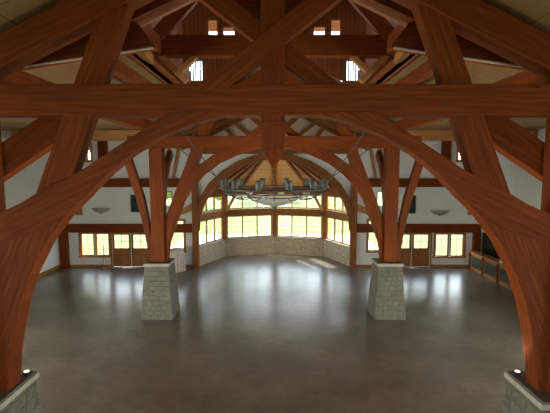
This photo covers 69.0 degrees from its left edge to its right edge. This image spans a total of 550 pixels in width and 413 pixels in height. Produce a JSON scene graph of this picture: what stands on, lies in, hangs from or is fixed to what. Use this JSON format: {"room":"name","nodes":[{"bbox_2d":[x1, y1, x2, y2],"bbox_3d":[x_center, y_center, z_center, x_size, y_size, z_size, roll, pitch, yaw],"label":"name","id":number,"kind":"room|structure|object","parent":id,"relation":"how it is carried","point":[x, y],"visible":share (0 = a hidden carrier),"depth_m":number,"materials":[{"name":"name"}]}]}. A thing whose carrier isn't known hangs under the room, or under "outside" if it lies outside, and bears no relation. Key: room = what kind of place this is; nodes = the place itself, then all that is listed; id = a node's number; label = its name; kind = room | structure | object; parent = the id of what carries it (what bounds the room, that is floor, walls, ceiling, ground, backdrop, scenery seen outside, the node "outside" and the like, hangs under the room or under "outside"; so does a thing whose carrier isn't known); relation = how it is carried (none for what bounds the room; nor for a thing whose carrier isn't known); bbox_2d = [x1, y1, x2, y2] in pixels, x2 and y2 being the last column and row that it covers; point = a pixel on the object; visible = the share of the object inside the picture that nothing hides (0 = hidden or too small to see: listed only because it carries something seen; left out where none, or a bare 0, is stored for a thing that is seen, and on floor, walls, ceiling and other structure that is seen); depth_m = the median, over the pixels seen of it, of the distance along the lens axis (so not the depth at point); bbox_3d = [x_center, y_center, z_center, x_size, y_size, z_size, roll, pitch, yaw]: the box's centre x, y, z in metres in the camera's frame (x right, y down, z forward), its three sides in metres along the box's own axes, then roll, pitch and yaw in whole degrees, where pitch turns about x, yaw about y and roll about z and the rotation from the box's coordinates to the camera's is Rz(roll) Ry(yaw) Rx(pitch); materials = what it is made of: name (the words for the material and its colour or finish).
{"room":"timber event hall","nodes":[
{"label":"timber event hall","id":0,"kind":"room"},
{"bbox_2d":[1,130,59,272],"bbox_3d":[-13.460,1.117,10.048,0.200,8.100,29.800,0,5,0],"label":"wall","id":1,"kind":"structure","parent":0,"point":[23,185],"depth_m":21.68,"materials":[{"name":"white paint"}]},
{"bbox_2d":[38,265,59,277],"bbox_3d":[-13.340,5.059,10.317,0.040,0.200,29.600,0,5,0],"label":"baseboard","id":2,"kind":"structure","parent":1,"relation":"attached to","point":[57,266],"depth_m":23.62,"materials":[{"name":"brown wood"}]},
{"bbox_2d":[21,253,524,412],"bbox_3d":[1.620,5.124,12.307,30.560,0.300,34.150,0,5,0],"label":"floor","id":3,"kind":"structure","parent":0,"point":[258,333],"depth_m":14.04,"materials":[{"name":"concrete"}]},
{"bbox_2d":[0,371,41,412],"bbox_3d":[-4.890,4.266,6.989,1.297,2.400,1.297,0,5,0],"label":"stone pier","id":4,"kind":"object","parent":3,"relation":"on","point":[24,397],"visible":0.88,"depth_m":6.98,"materials":[{"name":"stone"}]},
{"bbox_2d":[21,370,31,376],"bbox_3d":[-4.490,3.005,7.232,0.170,0.066,0.170,0,5,0],"label":"uplight","id":5,"kind":"object","parent":4,"relation":"on","point":[25,373],"visible":1,"depth_m":7.19,"materials":[{"name":"black paint"}]},
{"bbox_2d":[58,233,69,267],"bbox_3d":[-13.060,2.703,24.785,0.500,2.190,0.250,0,5,0],"label":"timber post","id":6,"kind":"object","parent":3,"relation":"on","point":[63,237],"visible":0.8,"depth_m":24.69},
{"bbox_2d":[141,258,179,319],"bbox_3d":[-4.800,3.400,16.770,1.297,2.300,1.297,0,5,0],"label":"stone pier","id":7,"kind":"object","parent":3,"relation":"on","point":[160,297],"visible":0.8,"depth_m":16.22,"materials":[{"name":"stone"}]},
{"bbox_2d":[125,70,422,261],"bbox_3d":[-0.030,-1.769,17.242,12.511,7.924,2.384,0,5,0],"label":"roof truss","id":8,"kind":"object","parent":7,"relation":"on","point":[388,230],"visible":0.69,"depth_m":16.18,"materials":[{"name":"wood"}]},
{"bbox_2d":[0,70,188,135],"bbox_3d":[-4.780,-3.045,15.338,0.300,0.400,17.390,0,5,0],"label":"beam","id":9,"kind":"structure","parent":8,"relation":"attached to","point":[18,77],"depth_m":8.11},
{"bbox_2d":[178,131,369,209],"bbox_3d":[-0.030,-1.644,14.122,7.820,3.518,4.100,0,5,0],"label":"chandelier","id":10,"kind":"object","parent":8,"relation":"hanging from","point":[274,200],"visible":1,"depth_m":13.33,"materials":[{"name":"metal"}]},
{"bbox_2d":[360,71,549,135],"bbox_3d":[4.720,-3.045,15.338,0.300,0.400,17.390,0,5,0],"label":"beam","id":11,"kind":"structure","parent":8,"relation":"attached to","point":[524,77],"depth_m":8.12,"materials":[{"name":"wood"}]},
{"bbox_2d":[388,21,527,70],"bbox_3d":[3.496,-2.869,7.045,2.952,1.042,0.235,0,5,0],"label":"board","id":12,"kind":"object","parent":11,"relation":"on","point":[409,40],"visible":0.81,"depth_m":6.97,"materials":[{"name":"wood"}]},
{"bbox_2d":[182,118,366,267],"bbox_3d":[-0.030,-1.332,24.412,11.200,10.294,0.300,0,5,0],"label":"roof truss","id":13,"kind":"object","parent":3,"relation":"on","point":[198,205],"visible":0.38,"depth_m":24.28,"materials":[{"name":"wood"}]},
{"bbox_2d":[367,258,405,319],"bbox_3d":[4.670,3.400,16.770,1.297,2.300,1.297,0,5,0],"label":"stone pier","id":14,"kind":"object","parent":3,"relation":"on","point":[386,300],"visible":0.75,"depth_m":16.22,"materials":[{"name":"stone"}]},
{"bbox_2d":[472,233,480,251],"bbox_3d":[12.465,2.703,24.785,0.430,2.190,0.250,0,5,0],"label":"timber post","id":15,"kind":"object","parent":3,"relation":"on","point":[476,237],"visible":0.55,"depth_m":24.63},
{"bbox_2d":[468,250,512,290],"bbox_3d":[12.115,3.765,19.135,0.550,1.130,11.000,0,5,0],"label":"cabinet","id":16,"kind":"object","parent":3,"relation":"on","point":[487,266],"depth_m":22.36,"materials":[{"name":"brown wood"}]},
{"bbox_2d":[501,371,549,412],"bbox_3d":[4.770,4.266,6.989,1.297,2.400,1.297,0,5,0],"label":"stone pier","id":17,"kind":"object","parent":3,"relation":"on","point":[520,396],"visible":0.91,"depth_m":6.92,"materials":[{"name":"stone"}]},
{"bbox_2d":[0,0,549,392],"bbox_3d":[-0.030,-0.833,6.666,18.000,7.814,0.790,0,5,0],"label":"roof truss","id":18,"kind":"object","parent":17,"relation":"on","point":[67,115],"visible":1,"depth_m":6.31,"materials":[{"name":"brown wood"}]},
{"bbox_2d":[512,370,522,376],"bbox_3d":[4.380,3.005,7.232,0.170,0.066,0.170,0,5,0],"label":"uplight","id":19,"kind":"object","parent":17,"relation":"on","point":[517,373],"visible":1,"depth_m":7.19,"materials":[{"name":"black paint"}]},
{"bbox_2d":[126,0,421,83],"bbox_3d":[-0.030,-5.403,11.295,6.900,3.450,6.600,0,5,0],"label":"wall","id":20,"kind":"structure","parent":0,"point":[195,22],"depth_m":14.31,"materials":[{"name":"red wood"}]},
{"bbox_2d":[188,59,203,80],"bbox_3d":[-2.875,-4.949,14.441,0.600,0.780,0.060,0,5,0],"label":"window","id":21,"kind":"structure","parent":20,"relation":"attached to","point":[198,60],"depth_m":14.43,"materials":[{"name":"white glass"}]},
{"bbox_2d":[207,19,217,34],"bbox_3d":[-2.240,-6.153,14.479,0.380,1.150,0.120,0,5,0],"label":"window","id":22,"kind":"structure","parent":20,"relation":"in","point":[208,20],"depth_m":14.38,"materials":[{"name":"brown wood"}]},
{"bbox_2d":[222,27,234,34],"bbox_3d":[-1.660,-6.029,14.491,0.460,0.900,0.120,0,5,0],"label":"window","id":23,"kind":"structure","parent":20,"relation":"in","point":[223,28],"depth_m":14.40,"materials":[{"name":"brown wood"}]},
{"bbox_2d":[142,0,404,83],"bbox_3d":[-0.030,-5.777,11.235,6.500,4.812,6.250,0,5,0],"label":"truss","id":24,"kind":"object","parent":20,"relation":"attached to","point":[171,48],"visible":0.76,"depth_m":10.60,"materials":[{"name":"wood"}]},
{"bbox_2d":[137,51,153,63],"bbox_3d":[-3.055,-3.579,8.604,0.200,0.518,4.152,-1,5,-8],"label":"beam","id":25,"kind":"structure","parent":24,"relation":"attached to","point":[146,56],"depth_m":9.98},
{"bbox_2d":[394,52,409,63],"bbox_3d":[2.995,-3.579,8.604,0.200,0.518,4.152,1,5,8],"label":"beam","id":26,"kind":"structure","parent":24,"relation":"attached to","point":[399,57],"depth_m":9.97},
{"bbox_2d":[313,27,325,34],"bbox_3d":[1.600,-6.029,14.491,0.460,0.900,0.120,0,5,0],"label":"window","id":27,"kind":"structure","parent":20,"relation":"in","point":[324,28],"depth_m":14.41,"materials":[{"name":"brown wood"}]},
{"bbox_2d":[330,19,340,34],"bbox_3d":[2.180,-6.153,14.479,0.380,1.150,0.120,0,5,0],"label":"window","id":28,"kind":"structure","parent":20,"relation":"in","point":[332,20],"depth_m":14.40,"materials":[{"name":"brown wood"}]},
{"bbox_2d":[345,59,358,80],"bbox_3d":[2.815,-4.949,14.441,0.600,0.780,0.060,0,5,0],"label":"window","id":29,"kind":"structure","parent":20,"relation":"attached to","point":[351,68],"depth_m":14.44,"materials":[{"name":"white glass"}]},
{"bbox_2d":[209,22,338,30],"bbox_3d":[-0.030,-7.617,11.238,9.000,2.170,9.200,0,5,0],"label":"ceiling","id":30,"kind":"structure","parent":0,"point":[212,25],"depth_m":15.71,"materials":[{"name":"red wood"}]},
{"bbox_2d":[199,238,349,265],"bbox_3d":[-0.030,3.000,27.142,10.147,1.160,4.288,0,5,0],"label":"wall","id":31,"kind":"structure","parent":0,"point":[209,253],"depth_m":28.21,"materials":[{"name":"stone"}]},
{"bbox_2d":[199,217,221,245],"bbox_3d":[-4.264,1.592,26.463,0.120,1.590,2.880,2,6,24],"label":"window","id":32,"kind":"structure","parent":31,"relation":"in","point":[213,219],"depth_m":26.43,"materials":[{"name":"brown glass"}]},
{"bbox_2d":[228,214,271,237],"bbox_3d":[-1.794,1.402,28.490,3.272,1.590,0.120,-2,6,-16],"label":"window","id":33,"kind":"structure","parent":31,"relation":"in","point":[242,216],"depth_m":28.56,"materials":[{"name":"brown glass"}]},
{"bbox_2d":[199,236,349,247],"bbox_3d":[-0.030,2.378,27.072,10.147,0.090,4.313,0,5,0],"label":"trim","id":34,"kind":"structure","parent":31,"relation":"on","point":[211,243],"depth_m":28.04,"materials":[{"name":"stone"}]},
{"bbox_2d":[222,190,227,238],"bbox_3d":[-3.480,0.514,27.729,0.340,3.500,0.360,0,5,0],"label":"post","id":35,"kind":"object","parent":34,"relation":"on","point":[224,197],"visible":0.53,"depth_m":27.60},
{"bbox_2d":[201,210,224,220],"bbox_3d":[-4.173,0.570,26.276,0.240,0.440,2.890,2,6,24],"label":"beam","id":36,"kind":"structure","parent":35,"relation":"attached to","point":[219,213],"depth_m":26.18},
{"bbox_2d":[202,195,221,212],"bbox_3d":[-4.264,-0.165,26.298,0.120,0.980,2.880,2,6,24],"label":"window","id":37,"kind":"structure","parent":36,"relation":"on","point":[220,196],"depth_m":26.67,"materials":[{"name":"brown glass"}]},
{"bbox_2d":[210,189,223,196],"bbox_3d":[-4.173,-0.864,26.142,0.240,0.400,2.890,2,6,24],"label":"beam","id":38,"kind":"structure","parent":35,"relation":"attached to","point":[217,192],"depth_m":26.62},
{"bbox_2d":[225,193,236,211],"bbox_3d":[-2.955,-0.360,27.411,0.902,1.477,0.160,0,5,4],"label":"brace","id":39,"kind":"object","parent":35,"relation":"attached to","point":[232,199],"visible":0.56,"depth_m":27.36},
{"bbox_2d":[272,188,276,236],"bbox_3d":[-0.030,0.421,28.725,0.340,3.500,0.360,0,5,0],"label":"post","id":40,"kind":"object","parent":34,"relation":"on","point":[274,212],"visible":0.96,"depth_m":28.60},
{"bbox_2d":[227,188,271,194],"bbox_3d":[-1.761,-1.052,28.144,3.192,0.400,0.240,-2,6,-16],"label":"beam","id":41,"kind":"structure","parent":40,"relation":"attached to","point":[262,188],"depth_m":28.22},
{"bbox_2d":[228,208,271,215],"bbox_3d":[-1.761,0.382,28.278,3.192,0.440,0.240,-2,6,-16],"label":"beam","id":42,"kind":"structure","parent":40,"relation":"attached to","point":[257,211],"depth_m":28.16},
{"bbox_2d":[227,195,271,208],"bbox_3d":[-1.794,-0.355,28.325,3.272,0.980,0.120,-2,6,-16],"label":"window","id":43,"kind":"structure","parent":42,"relation":"on","point":[242,207],"depth_m":28.21,"materials":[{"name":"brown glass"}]},
{"bbox_2d":[277,208,321,215],"bbox_3d":[1.701,0.382,28.278,3.192,0.440,0.240,2,6,16],"label":"beam","id":44,"kind":"structure","parent":40,"relation":"attached to","point":[280,211],"depth_m":28.16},
{"bbox_2d":[277,195,321,208],"bbox_3d":[1.734,-0.355,28.325,3.272,0.980,0.120,2,6,16],"label":"window","id":45,"kind":"structure","parent":44,"relation":"on","point":[299,201],"depth_m":28.23,"materials":[{"name":"brown wood"}]},
{"bbox_2d":[277,188,321,194],"bbox_3d":[1.701,-1.052,28.144,3.192,0.400,0.240,2,6,16],"label":"beam","id":46,"kind":"structure","parent":40,"relation":"attached to","point":[277,188],"depth_m":28.16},
{"bbox_2d":[321,190,326,238],"bbox_3d":[3.420,0.514,27.729,0.340,3.500,0.360,0,5,0],"label":"post","id":47,"kind":"object","parent":34,"relation":"on","point":[324,197],"visible":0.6,"depth_m":27.59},
{"bbox_2d":[312,193,323,211],"bbox_3d":[2.895,-0.360,27.411,0.902,1.477,0.160,0,5,-4],"label":"brace","id":48,"kind":"object","parent":47,"relation":"attached to","point":[315,198],"visible":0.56,"depth_m":27.36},
{"bbox_2d":[325,189,338,196],"bbox_3d":[4.113,-0.864,26.142,0.240,0.400,2.890,-2,6,-24],"label":"beam","id":49,"kind":"structure","parent":47,"relation":"attached to","point":[329,192],"depth_m":26.69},
{"bbox_2d":[325,210,347,220],"bbox_3d":[4.113,0.570,26.276,0.240,0.440,2.890,-2,6,-24],"label":"beam","id":50,"kind":"structure","parent":47,"relation":"attached to","point":[328,213],"depth_m":26.18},
{"bbox_2d":[327,195,346,212],"bbox_3d":[4.204,-0.165,26.298,0.120,0.980,2.880,-2,6,-24],"label":"window","id":51,"kind":"structure","parent":50,"relation":"on","point":[328,196],"depth_m":26.68,"materials":[{"name":"brown wood"}]},
{"bbox_2d":[277,214,321,237],"bbox_3d":[1.734,1.402,28.490,3.272,1.590,0.120,2,6,16],"label":"window","id":52,"kind":"structure","parent":31,"relation":"in","point":[306,216],"depth_m":28.55,"materials":[{"name":"brown wood"}]},
{"bbox_2d":[327,217,349,245],"bbox_3d":[4.204,1.592,26.463,0.120,1.590,2.880,-2,6,-24],"label":"window","id":53,"kind":"structure","parent":31,"relation":"in","point":[335,219],"depth_m":26.41,"materials":[{"name":"brown wood"}]},
{"bbox_2d":[217,160,331,189],"bbox_3d":[-0.030,-2.579,26.595,9.984,3.130,4.240,0,5,0],"label":"ceiling","id":54,"kind":"structure","parent":0,"point":[283,170],"depth_m":26.99,"materials":[{"name":"brown wood"}]},
{"bbox_2d":[213,162,253,191],"bbox_3d":[-2.680,-1.960,25.453,3.060,2.132,0.150,2,6,19],"label":"rafter","id":55,"kind":"object","parent":54,"relation":"attached to","point":[241,169],"visible":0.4,"depth_m":25.30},
{"bbox_2d":[229,161,258,186],"bbox_3d":[-2.205,-2.105,26.268,3.123,2.115,0.150,4,7,39],"label":"rafter","id":56,"kind":"object","parent":54,"relation":"attached to","point":[248,168],"visible":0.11,"depth_m":26.00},
{"bbox_2d":[240,161,262,188],"bbox_3d":[-1.580,-2.156,26.615,0.150,2.099,2.751,-4,7,-37],"label":"rafter","id":57,"kind":"object","parent":54,"relation":"attached to","point":[259,163],"visible":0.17,"depth_m":26.39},
{"bbox_2d":[273,167,275,184],"bbox_3d":[-0.030,-2.418,26.716,0.220,2.382,3.062,0,5,0],"label":"rafter","id":58,"kind":"object","parent":54,"relation":"attached to","point":[274,170],"visible":0.47,"depth_m":27.15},
{"bbox_2d":[286,161,307,188],"bbox_3d":[1.520,-2.156,26.615,0.150,2.099,2.751,4,7,37],"label":"rafter","id":59,"kind":"object","parent":54,"relation":"attached to","point":[289,163],"visible":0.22,"depth_m":26.34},
{"bbox_2d":[290,161,318,185],"bbox_3d":[2.145,-2.105,26.268,3.123,2.115,0.150,-4,7,-39],"label":"rafter","id":60,"kind":"object","parent":54,"relation":"attached to","point":[300,168],"visible":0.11,"depth_m":26.02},
{"bbox_2d":[295,162,335,191],"bbox_3d":[2.620,-1.960,25.453,3.060,2.132,0.150,-2,6,-19],"label":"rafter","id":61,"kind":"object","parent":54,"relation":"attached to","point":[307,169],"visible":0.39,"depth_m":25.32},
{"bbox_2d":[0,0,549,135],"bbox_3d":[-0.030,-1.930,9.662,27.260,6.761,30.000,0,5,0],"label":"ceiling","id":62,"kind":"structure","parent":0,"point":[536,13],"depth_m":8.44,"materials":[{"name":"wood"}]},
{"bbox_2d":[11,130,139,140],"bbox_3d":[-8.970,-3.446,19.403,7.480,0.500,0.280,0,5,0],"label":"ceiling beam","id":63,"kind":"structure","parent":62,"relation":"attached to","point":[99,135],"depth_m":19.26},
{"bbox_2d":[18,21,157,70],"bbox_3d":[-3.556,-2.869,7.045,2.952,1.042,0.235,0,5,0],"label":"board","id":64,"kind":"object","parent":62,"relation":"attached to","point":[136,41],"visible":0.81,"depth_m":6.97,"materials":[{"name":"red timber"}]},
{"bbox_2d":[113,59,152,83],"bbox_3d":[-3.530,-3.288,10.966,0.200,0.300,7.350,0,5,0],"label":"purlin","id":65,"kind":"object","parent":62,"relation":"attached to","point":[122,71],"visible":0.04,"depth_m":9.43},
{"bbox_2d":[131,0,187,23],"bbox_3d":[-1.753,-3.908,6.941,2.746,1.647,0.250,0,5,0],"label":"rafter","id":66,"kind":"object","parent":62,"relation":"attached to","point":[156,7],"visible":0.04,"depth_m":6.89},
{"bbox_2d":[187,120,215,133],"bbox_3d":[-2.330,-4.970,20.827,4.500,2.398,0.120,0,5,0],"label":"rafter","id":67,"kind":"object","parent":62,"relation":"attached to","point":[195,128],"visible":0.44,"depth_m":20.85,"materials":[{"name":"brown wood"}]},
{"bbox_2d":[192,118,227,135],"bbox_3d":[-2.330,-5.082,22.022,4.500,2.398,0.120,0,5,0],"label":"rafter","id":68,"kind":"object","parent":62,"relation":"attached to","point":[223,119],"visible":0.2,"depth_m":22.00,"materials":[{"name":"brown wood"}]},
{"bbox_2d":[196,118,235,134],"bbox_3d":[-2.330,-5.194,23.216,4.500,2.398,0.120,0,5,0],"label":"rafter","id":69,"kind":"object","parent":62,"relation":"attached to","point":[228,119],"visible":0.24,"depth_m":23.19,"materials":[{"name":"brown wood"}]},
{"bbox_2d":[313,118,352,135],"bbox_3d":[2.270,-5.194,23.216,4.500,2.398,0.120,0,5,0],"label":"rafter","id":70,"kind":"object","parent":62,"relation":"attached to","point":[317,119],"visible":0.26,"depth_m":23.20,"materials":[{"name":"brown wood"}]},
{"bbox_2d":[320,118,356,135],"bbox_3d":[2.270,-5.082,22.022,4.500,2.398,0.120,0,5,0],"label":"rafter","id":71,"kind":"object","parent":62,"relation":"attached to","point":[329,121],"visible":0.24,"depth_m":22.02,"materials":[{"name":"brown wood"}]},
{"bbox_2d":[348,125,361,133],"bbox_3d":[2.270,-4.970,20.827,4.500,2.398,0.120,0,5,0],"label":"rafter","id":72,"kind":"object","parent":62,"relation":"attached to","point":[350,127],"visible":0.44,"depth_m":20.86,"materials":[{"name":"brown wood"}]},
{"bbox_2d":[358,0,414,23],"bbox_3d":[1.693,-3.908,6.941,2.746,1.647,0.250,0,5,0],"label":"rafter","id":73,"kind":"object","parent":62,"relation":"attached to","point":[389,7],"visible":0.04,"depth_m":6.89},
{"bbox_2d":[395,60,432,83],"bbox_3d":[3.470,-3.288,10.966,0.200,0.300,7.350,0,5,0],"label":"purlin","id":74,"kind":"object","parent":62,"relation":"attached to","point":[423,72],"visible":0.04,"depth_m":9.46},
{"bbox_2d":[406,130,537,140],"bbox_3d":[8.910,-3.446,19.403,7.480,0.500,0.280,0,5,0],"label":"ceiling beam","id":75,"kind":"structure","parent":62,"relation":"attached to","point":[427,135],"depth_m":19.26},
{"bbox_2d":[68,118,482,265],"bbox_3d":[1.620,-1.484,24.663,30.360,10.550,0.212,0,5,0],"label":"wall","id":76,"kind":"structure","parent":0,"point":[117,199],"depth_m":24.66,"materials":[{"name":"white paint"}]},
{"bbox_2d":[75,208,82,214],"bbox_3d":[-12.100,0.216,24.643,0.480,0.630,0.170,0,5,0],"label":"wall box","id":77,"kind":"object","parent":76,"relation":"attached to","point":[80,212],"visible":0.44,"depth_m":24.60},
{"bbox_2d":[80,234,94,255],"bbox_3d":[-11.680,2.358,24.989,0.860,1.440,0.120,0,5,0],"label":"window","id":78,"kind":"structure","parent":76,"relation":"in","point":[81,239],"depth_m":25.00,"materials":[{"name":"brown wood"}]},
{"bbox_2d":[85,143,93,161],"bbox_3d":[-11.370,-3.288,24.354,0.580,1.180,0.090,0,5,0],"label":"trim","id":79,"kind":"structure","parent":76,"relation":"attached to","point":[91,143],"depth_m":24.37,"materials":[{"name":"brown wood"}]},
{"bbox_2d":[78,233,111,257],"bbox_3d":[-11.210,2.388,24.887,2.060,1.580,0.090,0,5,0],"label":"trim","id":80,"kind":"structure","parent":76,"relation":"attached to","point":[79,256],"depth_m":24.91,"materials":[{"name":"brown wood"}]},
{"bbox_2d":[92,208,109,213],"bbox_3d":[-10.750,0.276,24.588,1.160,0.340,0.290,0,5,0],"label":"wall sconce","id":81,"kind":"object","parent":76,"relation":"attached to","point":[99,210],"visible":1,"depth_m":24.54,"materials":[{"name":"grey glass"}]},
{"bbox_2d":[95,234,109,255],"bbox_3d":[-10.740,2.358,24.989,0.860,1.440,0.120,0,5,0],"label":"window","id":82,"kind":"structure","parent":76,"relation":"in","point":[97,249],"depth_m":25.00,"materials":[{"name":"brown wood"}]},
{"bbox_2d":[112,234,130,265],"bbox_3d":[-9.570,2.705,24.986,1.140,2.130,0.131,0,5,0],"label":"door","id":83,"kind":"structure","parent":76,"relation":"in","point":[121,256],"depth_m":25.03,"materials":[{"name":"brown wood"}]},
{"bbox_2d":[61,224,191,232],"bbox_3d":[-9.225,1.343,24.723,8.270,0.530,0.220,0,5,0],"label":"header beam","id":84,"kind":"structure","parent":76,"relation":"attached to","point":[70,228],"depth_m":24.61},
{"bbox_2d":[181,204,191,214],"bbox_3d":[-6.160,0.448,24.579,2.140,1.271,0.220,0,5,0],"label":"beam","id":85,"kind":"structure","parent":84,"relation":"on","point":[188,208],"depth_m":24.45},
{"bbox_2d":[110,233,144,266],"bbox_3d":[-8.980,2.689,24.935,2.520,2.190,0.050,0,5,0],"label":"trim","id":86,"kind":"structure","parent":76,"relation":"attached to","point":[110,233],"depth_m":24.84,"materials":[{"name":"brown wood"}]},
{"bbox_2d":[130,195,138,211],"bbox_3d":[-8.625,-0.187,24.655,0.530,1.070,0.070,0,5,0],"label":"louvered panel","id":87,"kind":"object","parent":76,"relation":"attached to","point":[134,206],"visible":0.7,"depth_m":24.66,"materials":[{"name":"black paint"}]},
{"bbox_2d":[131,234,148,265],"bbox_3d":[-8.390,2.705,24.986,1.140,2.130,0.131,0,5,0],"label":"door","id":88,"kind":"structure","parent":76,"relation":"in","point":[140,255],"depth_m":25.03,"materials":[{"name":"brown wood"}]},
{"bbox_2d":[102,178,179,186],"bbox_3d":[-9.225,-1.449,24.451,8.270,0.520,0.240,0,5,0],"label":"beam","id":89,"kind":"structure","parent":76,"relation":"attached to","point":[112,182],"depth_m":24.33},
{"bbox_2d":[97,141,107,158],"bbox_3d":[-10.455,-2.943,24.326,0.550,2.480,0.190,0,5,0],"label":"timber post","id":90,"kind":"object","parent":89,"relation":"on","point":[102,146],"visible":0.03,"depth_m":24.18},
{"bbox_2d":[172,148,179,178],"bbox_3d":[-5.990,-2.921,24.349,0.616,2.430,0.150,0,5,0],"label":"stud","id":91,"kind":"object","parent":89,"relation":"on","point":[177,149],"visible":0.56,"depth_m":24.32,"materials":[{"name":"brown wood"}]},
{"bbox_2d":[171,220,184,250],"bbox_3d":[-6.155,1.805,24.937,1.050,1.950,0.120,0,5,0],"label":"window","id":92,"kind":"structure","parent":76,"relation":"in","point":[176,242],"depth_m":24.92,"materials":[{"name":"brown wood"}]},
{"bbox_2d":[179,219,186,252],"bbox_3d":[-6.155,1.815,24.833,1.310,2.130,0.090,0,5,0],"label":"trim","id":93,"kind":"structure","parent":76,"relation":"attached to","point":[185,251],"depth_m":24.84,"materials":[{"name":"brown wood"}]},
{"bbox_2d":[70,265,467,266],"bbox_3d":[-0.330,3.709,25.035,26.060,0.140,0.040,0,5,0],"label":"baseboard","id":94,"kind":"structure","parent":76,"relation":"attached to","point":[70,265],"depth_m":25.01,"materials":[{"name":"brown wood"}]},
{"bbox_2d":[365,219,377,252],"bbox_3d":[6.270,1.815,24.833,1.260,2.130,0.090,0,5,0],"label":"trim","id":95,"kind":"structure","parent":76,"relation":"attached to","point":[366,251],"depth_m":24.88,"materials":[{"name":"brown wood"}]},
{"bbox_2d":[368,220,377,250],"bbox_3d":[6.270,1.805,24.937,1.000,1.950,0.120,0,5,0],"label":"window","id":96,"kind":"structure","parent":76,"relation":"in","point":[375,242],"depth_m":24.94,"materials":[{"name":"brown wood"}]},
{"bbox_2d":[399,234,411,265],"bbox_3d":[7.955,2.705,24.986,1.110,2.130,0.131,0,5,0],"label":"door","id":97,"kind":"structure","parent":76,"relation":"in","point":[405,254],"depth_m":25.03,"materials":[{"name":"brown wood"}]},
{"bbox_2d":[368,178,443,186],"bbox_3d":[8.855,-1.449,24.451,7.650,0.520,0.240,0,5,0],"label":"beam","id":98,"kind":"structure","parent":76,"relation":"attached to","point":[423,182],"depth_m":24.33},
{"bbox_2d":[369,148,376,178],"bbox_3d":[5.930,-2.921,24.349,0.616,2.430,0.150,0,5,0],"label":"stud","id":99,"kind":"object","parent":98,"relation":"on","point":[370,149],"visible":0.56,"depth_m":24.32,"materials":[{"name":"brown wood"}]},
{"bbox_2d":[441,141,451,160],"bbox_3d":[10.395,-2.943,24.326,0.550,2.480,0.190,0,5,0],"label":"timber post","id":100,"kind":"object","parent":98,"relation":"on","point":[446,146],"visible":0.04,"depth_m":24.18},
{"bbox_2d":[409,195,415,213],"bbox_3d":[8.370,-0.122,24.661,0.600,1.120,0.070,0,5,0],"label":"louvered panel","id":101,"kind":"object","parent":76,"relation":"attached to","point":[412,210],"visible":0.49,"depth_m":24.68,"materials":[{"name":"black paint"}]},
{"bbox_2d":[404,233,431,266],"bbox_3d":[8.530,2.689,24.935,2.460,2.190,0.050,0,5,0],"label":"trim","id":102,"kind":"structure","parent":76,"relation":"attached to","point":[404,233],"depth_m":24.87,"materials":[{"name":"brown wood"}]},
{"bbox_2d":[357,224,480,232],"bbox_3d":[8.855,1.343,24.723,7.650,0.530,0.220,0,5,0],"label":"header beam","id":103,"kind":"structure","parent":76,"relation":"attached to","point":[361,228],"depth_m":24.61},
{"bbox_2d":[357,204,367,214],"bbox_3d":[6.100,0.448,24.579,2.140,1.271,0.220,0,5,0],"label":"beam","id":104,"kind":"structure","parent":103,"relation":"on","point":[360,208],"depth_m":24.45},
{"bbox_2d":[411,234,429,265],"bbox_3d":[9.105,2.705,24.986,1.110,2.130,0.131,0,5,0],"label":"door","id":105,"kind":"structure","parent":76,"relation":"in","point":[420,256],"depth_m":25.03,"materials":[{"name":"brown wood"}]},
{"bbox_2d":[431,210,448,215],"bbox_3d":[10.190,0.415,24.601,1.160,0.340,0.290,0,5,0],"label":"wall sconce","id":106,"kind":"object","parent":76,"relation":"attached to","point":[437,212],"visible":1,"depth_m":24.59,"materials":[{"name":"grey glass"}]},
{"bbox_2d":[435,234,448,255],"bbox_3d":[10.400,2.398,24.993,0.860,1.440,0.120,0,5,0],"label":"window","id":107,"kind":"structure","parent":76,"relation":"in","point":[436,234],"depth_m":24.95,"materials":[{"name":"brown wood"}]},
{"bbox_2d":[432,233,465,257],"bbox_3d":[10.870,2.417,24.889,2.060,1.600,0.090,0,5,0],"label":"trim","id":108,"kind":"structure","parent":76,"relation":"attached to","point":[433,256],"depth_m":24.92,"materials":[{"name":"brown wood"}]},
{"bbox_2d":[450,234,463,255],"bbox_3d":[11.340,2.398,24.993,0.860,1.440,0.120,0,5,0],"label":"window","id":109,"kind":"structure","parent":76,"relation":"in","point":[450,234],"depth_m":24.96,"materials":[{"name":"brown wood"}]},
{"bbox_2d":[455,149,461,161],"bbox_3d":[11.310,-3.288,24.354,0.580,1.180,0.090,0,5,0],"label":"trim","id":110,"kind":"structure","parent":76,"relation":"attached to","point":[456,149],"depth_m":24.38,"materials":[{"name":"brown wood"}]},
{"bbox_2d":[482,232,499,259],"bbox_3d":[14.850,3.024,19.166,3.900,2.600,12.000,0,5,0],"label":"wall","id":111,"kind":"structure","parent":0,"point":[488,248],"depth_m":24.89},
{"bbox_2d":[481,128,545,232],"bbox_3d":[12.800,1.117,10.048,0.200,8.100,29.800,0,5,0],"label":"wall","id":112,"kind":"structure","parent":0,"point":[522,185],"depth_m":20.53,"materials":[{"name":"white paint"}]},
{"label":"outside","id":113,"kind":"structure","parent":0,"visible":0},
{"bbox_2d":[82,192,461,254],"bbox_3d":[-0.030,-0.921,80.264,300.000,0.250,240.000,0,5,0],"label":"windows","id":114,"kind":"structure","parent":113,"point":[233,224],"depth_m":43.55,"materials":[{"name":"glass"}]},
{"bbox_2d":[171,235,377,249],"bbox_3d":[-0.030,3.238,34.352,17.000,0.060,9.400,0,5,0],"label":"terrace","id":115,"kind":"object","parent":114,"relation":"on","point":[180,245],"visible":0.14,"depth_m":37.00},
{"bbox_3d":[-5.880,3.206,23.954,0.800,1.345,0.800,0,5,0],"label":"cocktail table","id":116,"kind":"object","parent":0,"visible":0},
{"bbox_2d":[170,247,185,272],"bbox_3d":[-5.881,3.187,23.956,1.056,1.342,1.051,0,5,0],"label":"tablecloth","id":117,"kind":"object","parent":116,"relation":"on","point":[177,253],"visible":0.84,"depth_m":23.61,"materials":[{"name":"white fabric"}]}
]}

